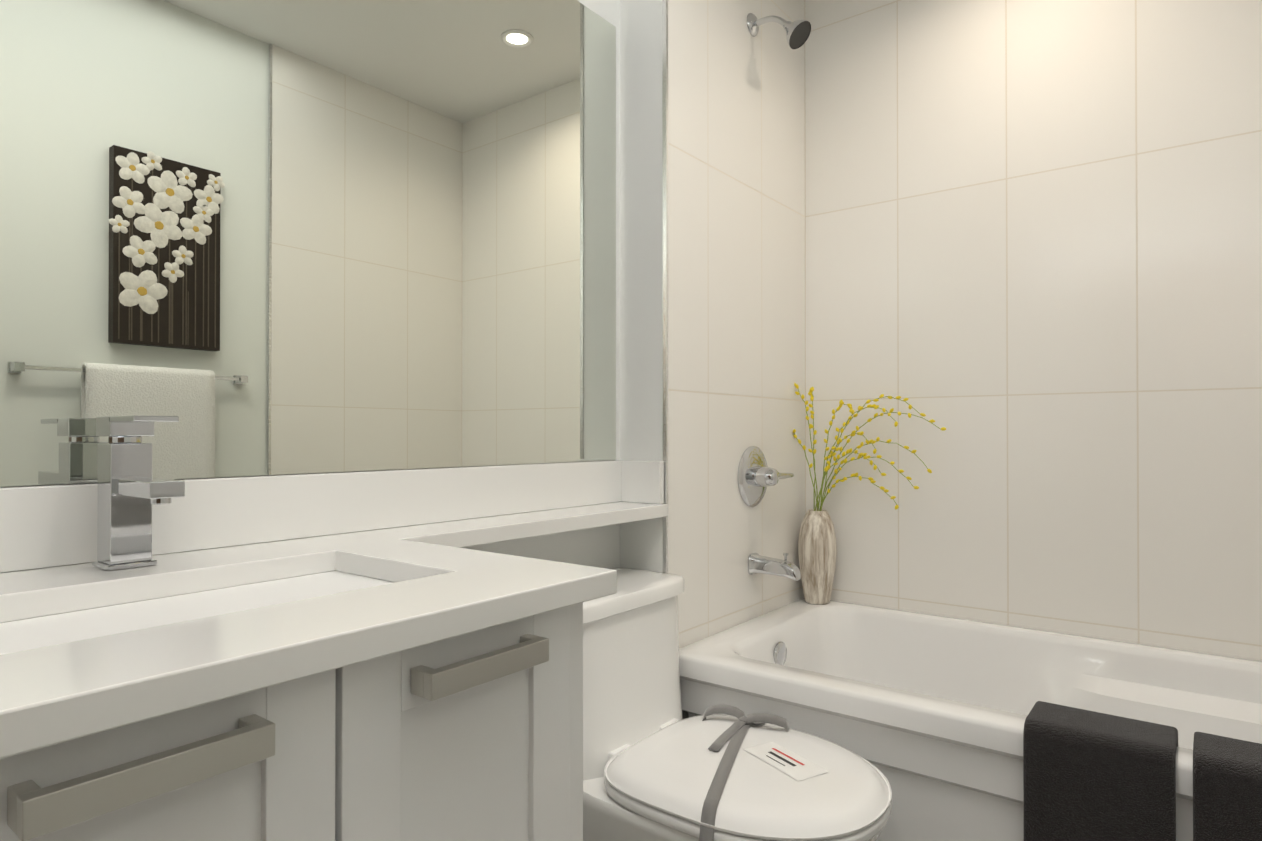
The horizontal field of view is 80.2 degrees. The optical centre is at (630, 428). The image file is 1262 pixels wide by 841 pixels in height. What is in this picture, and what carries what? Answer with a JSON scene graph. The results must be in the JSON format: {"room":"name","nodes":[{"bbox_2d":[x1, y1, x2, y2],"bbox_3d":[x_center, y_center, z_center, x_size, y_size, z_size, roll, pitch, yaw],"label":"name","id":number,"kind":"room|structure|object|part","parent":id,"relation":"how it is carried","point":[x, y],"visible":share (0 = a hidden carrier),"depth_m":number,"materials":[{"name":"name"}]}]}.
{"room":"bathroom","nodes":[
{"label":"bathroom","id":0,"kind":"room"},
{"bbox_2d":[463,524,619,568],"bbox_3d":[-0.224,0.297,1.746,0.100,0.112,0.507,0,0,38],"label":"wall","id":1,"kind":"structure","parent":0,"point":[594,546],"depth_m":1.78,"materials":[{"name":"white paint"}]},
{"bbox_2d":[620,0,662,571],"bbox_3d":[0.271,-0.179,2.200,0.135,2.530,0.807,0,0,38],"label":"wall","id":2,"kind":"structure","parent":0,"point":[641,307],"depth_m":1.88,"materials":[{"name":"white paint"}]},
{"bbox_2d":[0,0,619,486],"bbox_3d":[-0.652,-0.516,1.191,0.106,1.179,1.917,0,0,38],"label":"mirror","id":3,"kind":"object","parent":2,"relation":"attached to","point":[274,236],"depth_m":1.25,"materials":[{"name":"clear glass"}]},
{"bbox_2d":[0,460,627,571],"bbox_3d":[-0.605,0.126,1.151,0.020,0.104,1.916,0,0,38],"label":"backsplash","id":4,"kind":"structure","parent":2,"relation":"attached to","point":[41,526],"depth_m":1.22,"materials":[{"name":"white stone"}]},
{"bbox_2d":[662,0,667,572],"bbox_3d":[0.084,-0.453,1.839,0.012,1.988,0.008,0,0,38],"label":"trim","id":5,"kind":"structure","parent":2,"relation":"attached to","point":[665,219],"depth_m":1.83,"materials":[{"name":"silver metal"}]},
{"bbox_2d":[668,0,805,718],"bbox_3d":[0.326,-0.180,2.151,0.010,2.530,0.797,0,0,38],"label":"tiled wall","id":6,"kind":"structure","parent":2,"relation":"attached to","point":[736,230],"depth_m":2.09,"materials":[{"name":"white tile"}]},
{"bbox_2d":[738,446,793,506],"bbox_3d":[0.396,0.137,2.167,0.078,0.176,0.215,0,0,38],"label":"shower valve","id":7,"kind":"object","parent":6,"relation":"attached to","point":[757,476],"visible":1,"depth_m":2.14,"materials":[{"name":"silver metal"}]},
{"bbox_2d":[748,553,800,580],"bbox_3d":[0.409,0.386,2.131,0.142,0.072,0.060,0,0,38],"label":"tub spout","id":8,"kind":"object","parent":6,"relation":"attached to","point":[758,563],"visible":1,"depth_m":2.11,"materials":[{"name":"silver metal"}]},
{"bbox_2d":[747,13,810,48],"bbox_3d":[0.423,-1.140,2.130,0.178,0.138,0.078,0,0,38],"label":"shower head","id":9,"kind":"object","parent":6,"relation":"attached to","point":[798,33],"visible":0.98,"depth_m":2.11},
{"bbox_3d":[0.199,1.127,0.896,1.800,0.100,3.146,0,0,38],"label":"floor","id":10,"kind":"structure","parent":0,"visible":0},
{"bbox_2d":[0,584,616,840],"bbox_3d":[-0.603,0.640,0.663,0.613,0.870,1.124,0,0,38],"label":"bathroom vanity","id":11,"kind":"object","parent":10,"relation":"on","point":[366,656],"depth_m":0.67,"materials":[{"name":"paint"}]},
{"bbox_3d":[-0.339,0.242,0.533,0.034,0.025,0.158,0,0,38],"label":"handle","id":12,"kind":"part","parent":11,"relation":"part of","materials":[{"name":"silver metal"}]},
{"bbox_3d":[-0.361,0.589,0.548,0.020,0.762,0.301,0,0,38],"label":"door","id":13,"kind":"part","parent":11,"relation":"part of","materials":[{"name":"paint"}]},
{"bbox_2d":[0,500,667,735],"bbox_3d":[-0.374,0.192,0.972,0.603,0.030,1.916,0,0,38],"label":"countertop","id":14,"kind":"structure","parent":11,"relation":"on","point":[55,681],"depth_m":0.77,"materials":[{"name":"white stone"}]},
{"bbox_2d":[92,415,184,570],"bbox_3d":[-0.613,0.080,0.938,0.162,0.192,0.056,0,0,38],"label":"faucet","id":15,"kind":"object","parent":14,"relation":"on","point":[131,491],"visible":1,"depth_m":0.95,"materials":[{"name":"silver metal"}]},
{"bbox_2d":[0,560,419,651],"bbox_3d":[-0.469,0.278,0.828,0.332,0.168,0.532,0,0,38],"label":"sink","id":16,"kind":"object","parent":14,"relation":"in","point":[65,617],"depth_m":0.89,"materials":[{"name":"white ceramic"}]},
{"bbox_3d":[-0.173,0.591,0.791,0.020,0.762,0.301,0,0,38],"label":"door","id":17,"kind":"part","parent":11,"relation":"part of","materials":[{"name":"paint"}]},
{"bbox_3d":[-0.152,0.244,0.777,0.034,0.025,0.158,0,0,38],"label":"handle","id":18,"kind":"part","parent":11,"relation":"part of","materials":[{"name":"silver metal"}]},
{"bbox_2d":[583,568,891,840],"bbox_3d":[0.123,0.709,1.484,0.758,0.744,0.504,0,0,38],"label":"toilet","id":19,"kind":"object","parent":10,"relation":"on","point":[657,766],"visible":0.81,"depth_m":1.41,"materials":[{"name":"ceramic"}]},
{"bbox_3d":[0.214,0.644,1.414,0.528,0.054,0.436,0,0,38],"label":"seat","id":20,"kind":"part","parent":19,"relation":"part of","materials":[{"name":"plastic"}]},
{"bbox_2d":[679,598,1261,840],"bbox_3d":[0.900,0.812,1.698,1.441,0.540,0.801,0,0,38],"label":"bathtub","id":21,"kind":"object","parent":10,"relation":"on","point":[926,715],"visible":0.69,"depth_m":1.76,"materials":[{"name":"ceramic"}]},
{"bbox_2d":[793,383,945,604],"bbox_3d":[0.677,0.193,2.294,0.554,0.705,0.119,0,0,38],"label":"vase","id":22,"kind":"object","parent":21,"relation":"on","point":[817,549],"visible":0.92,"depth_m":2.32,"materials":[{"name":"ceramic"}]},
{"bbox_2d":[1023,701,1177,840],"bbox_3d":[0.823,0.762,1.314,0.218,0.495,0.152,0,0,38],"label":"towel","id":23,"kind":"object","parent":21,"relation":"hanging from","point":[1088,775],"visible":1,"depth_m":1.26,"materials":[{"name":"black fabric"}]},
{"bbox_2d":[1193,732,1261,840],"bbox_3d":[1.006,0.761,1.173,0.200,0.495,0.152,0,0,38],"label":"towel","id":24,"kind":"object","parent":21,"relation":"hanging from","point":[1227,788],"visible":1,"depth_m":1.16,"materials":[{"name":"black fabric"}]},
{"bbox_3d":[1.128,-0.180,2.112,1.800,2.530,0.100,0,0,38],"label":"wall","id":25,"kind":"structure","parent":0,"visible":0},
{"bbox_2d":[805,0,1261,660],"bbox_3d":[1.148,-0.181,2.027,1.465,2.530,0.010,0,0,38],"label":"wall tile","id":26,"kind":"structure","parent":25,"relation":"attached to","point":[1033,256],"depth_m":2.04,"materials":[{"name":"white tile"}]}
]}

